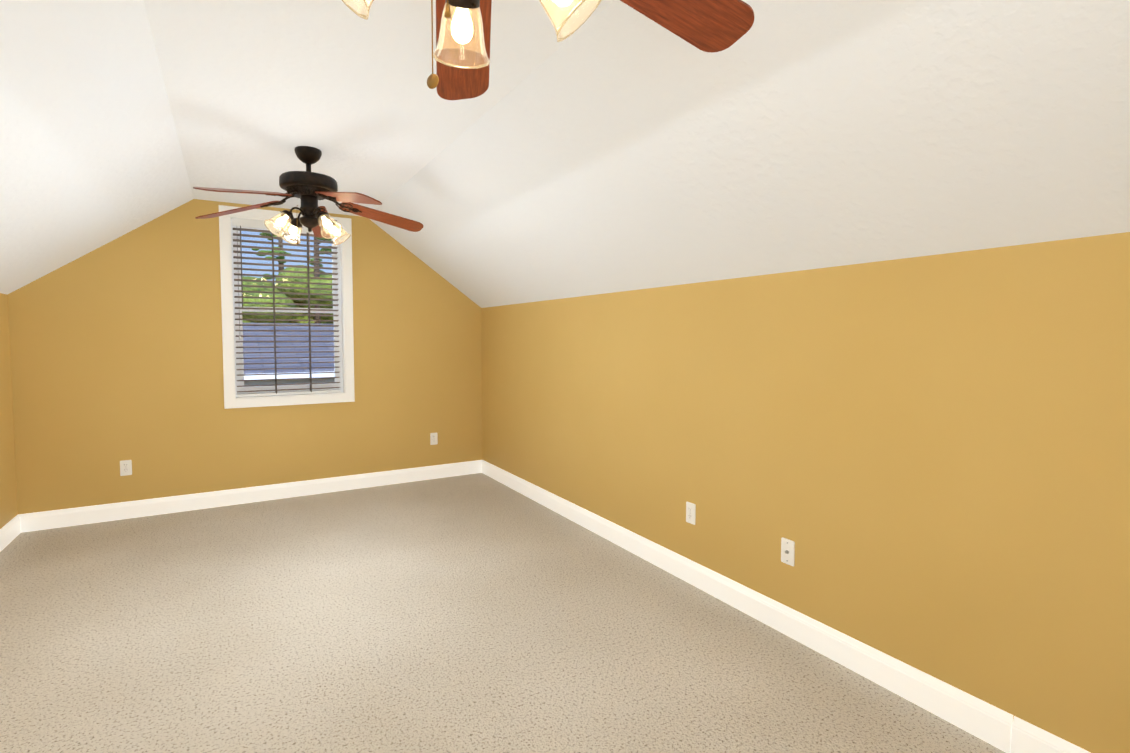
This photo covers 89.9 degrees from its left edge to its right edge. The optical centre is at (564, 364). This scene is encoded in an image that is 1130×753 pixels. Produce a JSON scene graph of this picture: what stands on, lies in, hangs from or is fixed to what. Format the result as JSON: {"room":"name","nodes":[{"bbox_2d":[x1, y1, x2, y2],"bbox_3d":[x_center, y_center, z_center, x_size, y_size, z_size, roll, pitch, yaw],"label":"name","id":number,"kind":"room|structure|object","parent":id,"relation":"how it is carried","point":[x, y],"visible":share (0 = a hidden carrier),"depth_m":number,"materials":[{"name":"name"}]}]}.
{"room":"empty attic room","nodes":[
{"label":"empty attic room","id":0,"kind":"room"},
{"bbox_2d":[0,293,17,528],"bbox_3d":[-2.339,0.448,1.282,0.140,1.708,6.056,-2,3,-31],"label":"wall","id":1,"kind":"structure","parent":0,"point":[8,501],"depth_m":3.80,"materials":[{"name":"yellow paint"}]},
{"bbox_2d":[0,515,20,551],"bbox_3d":[-2.269,1.235,1.353,0.015,0.128,6.041,-2,3,-31],"label":"baseboard","id":2,"kind":"structure","parent":1,"relation":"attached to","point":[10,531],"depth_m":3.77,"materials":[{"name":"white wood"}]},
{"bbox_2d":[0,0,193,293],"bbox_3d":[-1.853,-0.784,1.512,1.190,0.974,6.056,-2,3,-31],"label":"ceiling","id":3,"kind":"structure","parent":0,"point":[91,157],"depth_m":2.41,"materials":[{"name":"white paint"}]},
{"bbox_2d":[8,199,481,513],"bbox_3d":[-2.366,-0.188,4.843,3.756,2.640,0.140,-2,3,-31],"label":"wall","id":4,"kind":"structure","parent":0,"point":[116,351],"depth_m":4.43,"materials":[{"name":"yellow paint"}]},
{"bbox_2d":[120,460,131,475],"bbox_3d":[-3.298,0.776,4.248,0.070,0.115,0.008,-2,3,-31],"label":"electrical outlet","id":5,"kind":"object","parent":4,"relation":"attached to","point":[125,467],"visible":1,"depth_m":4.25,"materials":[{"name":"white plastic"}]},
{"bbox_2d":[18,460,482,532],"bbox_3d":[-2.326,1.069,4.836,3.476,0.128,0.015,-2,3,-31],"label":"baseboard","id":6,"kind":"structure","parent":4,"relation":"attached to","point":[44,520],"depth_m":4.60,"materials":[{"name":"white wood"}]},
{"bbox_2d":[219,205,354,408],"bbox_3d":[-2.312,-0.465,4.766,0.996,1.616,0.024,-2,3,-31],"label":"window frame","id":7,"kind":"structure","parent":4,"relation":"in","point":[230,401],"depth_m":4.65,"materials":[{"name":"white wood"}]},
{"bbox_2d":[229,216,345,398],"bbox_3d":[-2.353,-0.468,4.835,0.860,1.480,0.139,-2,3,-31],"label":"liner","id":8,"kind":"object","parent":4,"relation":"in","point":[342,309],"visible":0.6,"depth_m":4.96,"materials":[{"name":"white wood"}]},
{"bbox_2d":[231,219,342,396],"bbox_3d":[-2.373,-0.470,4.869,0.836,1.456,0.054,-2,3,-31],"label":"window","id":9,"kind":"structure","parent":8,"relation":"in","point":[339,344],"depth_m":4.84,"materials":[{"name":"white plastic"}]},
{"bbox_2d":[232,218,339,396],"bbox_3d":[-2.346,-0.468,4.806,0.798,1.450,0.071,-2,3,-31],"label":"window blinds","id":10,"kind":"object","parent":9,"relation":"attached to","point":[241,222],"visible":0.85,"depth_m":4.79,"materials":[{"name":"white plastic"}]},
{"bbox_2d":[430,433,437,444],"bbox_3d":[-1.263,0.716,5.454,0.070,0.115,0.008,-2,3,-31],"label":"electrical outlet","id":11,"kind":"object","parent":4,"relation":"attached to","point":[433,438],"visible":1,"depth_m":5.45,"materials":[{"name":"white plastic"}]},
{"bbox_2d":[144,0,613,215],"bbox_3d":[-0.784,-1.240,2.126,1.296,0.120,6.056,-2,3,-31],"label":"ceiling","id":12,"kind":"structure","parent":0,"point":[258,91],"depth_m":2.42,"materials":[{"name":"white paint"}]},
{"bbox_2d":[193,146,422,259],"bbox_3d":[-1.438,-0.923,3.295,1.233,0.625,1.278,-2,3,-31],"label":"ceiling fan","id":13,"kind":"object","parent":12,"relation":"hanging from","point":[308,188],"visible":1,"depth_m":3.21,"materials":[{"name":"brown wood"}]},
{"bbox_2d":[342,0,753,99],"bbox_3d":[-0.132,-0.814,1.014,1.234,0.625,1.278,-2,3,-31],"label":"ceiling fan","id":14,"kind":"object","parent":12,"relation":"hanging from","point":[461,54],"visible":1,"depth_m":1.24,"materials":[{"name":"brown wood"}]},
{"bbox_2d":[0,473,1005,752],"bbox_3d":[-0.784,1.317,2.247,3.756,0.120,6.336,-2,3,-31],"label":"floor","id":15,"kind":"structure","parent":0,"point":[474,613],"depth_m":2.50,"materials":[{"name":"carpet"}]},
{"bbox_2d":[370,0,1129,307],"bbox_3d":[0.284,-0.844,2.780,1.190,0.974,6.056,-2,3,-31],"label":"ceiling","id":16,"kind":"structure","parent":0,"point":[616,146],"depth_m":1.94,"materials":[{"name":"white paint"}]},
{"bbox_2d":[481,232,1129,752],"bbox_3d":[0.770,0.360,3.126,0.140,1.708,6.056,-2,3,-31],"label":"wall","id":17,"kind":"structure","parent":0,"point":[923,462],"depth_m":2.17,"materials":[{"name":"yellow paint"}]},
{"bbox_2d":[686,502,695,524],"bbox_3d":[0.695,0.822,3.130,0.008,0.115,0.070,-2,3,-31],"label":"outlet","id":18,"kind":"object","parent":17,"relation":"attached to","point":[691,513],"visible":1,"depth_m":3.12,"materials":[{"name":"white plastic"}]},
{"bbox_2d":[482,460,1090,752],"bbox_3d":[0.708,1.151,3.117,0.015,0.128,6.041,-2,3,-31],"label":"baseboard","id":19,"kind":"structure","parent":17,"relation":"attached to","point":[977,717],"depth_m":2.38,"materials":[{"name":"white wood"}]},
{"bbox_2d":[781,537,794,565],"bbox_3d":[1.014,0.856,2.584,0.017,0.115,0.070,-2,3,-31],"label":"outlet","id":20,"kind":"object","parent":17,"relation":"attached to","point":[788,551],"visible":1,"depth_m":2.58,"materials":[{"name":"white plastic"}]},
{"label":"outside","id":21,"kind":"structure","parent":0,"visible":0},
{"bbox_2d":[241,233,333,323],"bbox_3d":[-13.517,-4.590,41.422,22.645,15.956,11.970,-2,3,-31],"label":"trees","id":22,"kind":"object","parent":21,"point":[290,290],"depth_m":36.67,"materials":[{"name":"green plant"}]},
{"bbox_2d":[242,323,334,386],"bbox_3d":[-12.947,0.808,22.613,8.700,4.960,14.100,-2,3,-31],"label":"house","id":23,"kind":"structure","parent":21,"point":[255,366],"depth_m":17.07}
]}

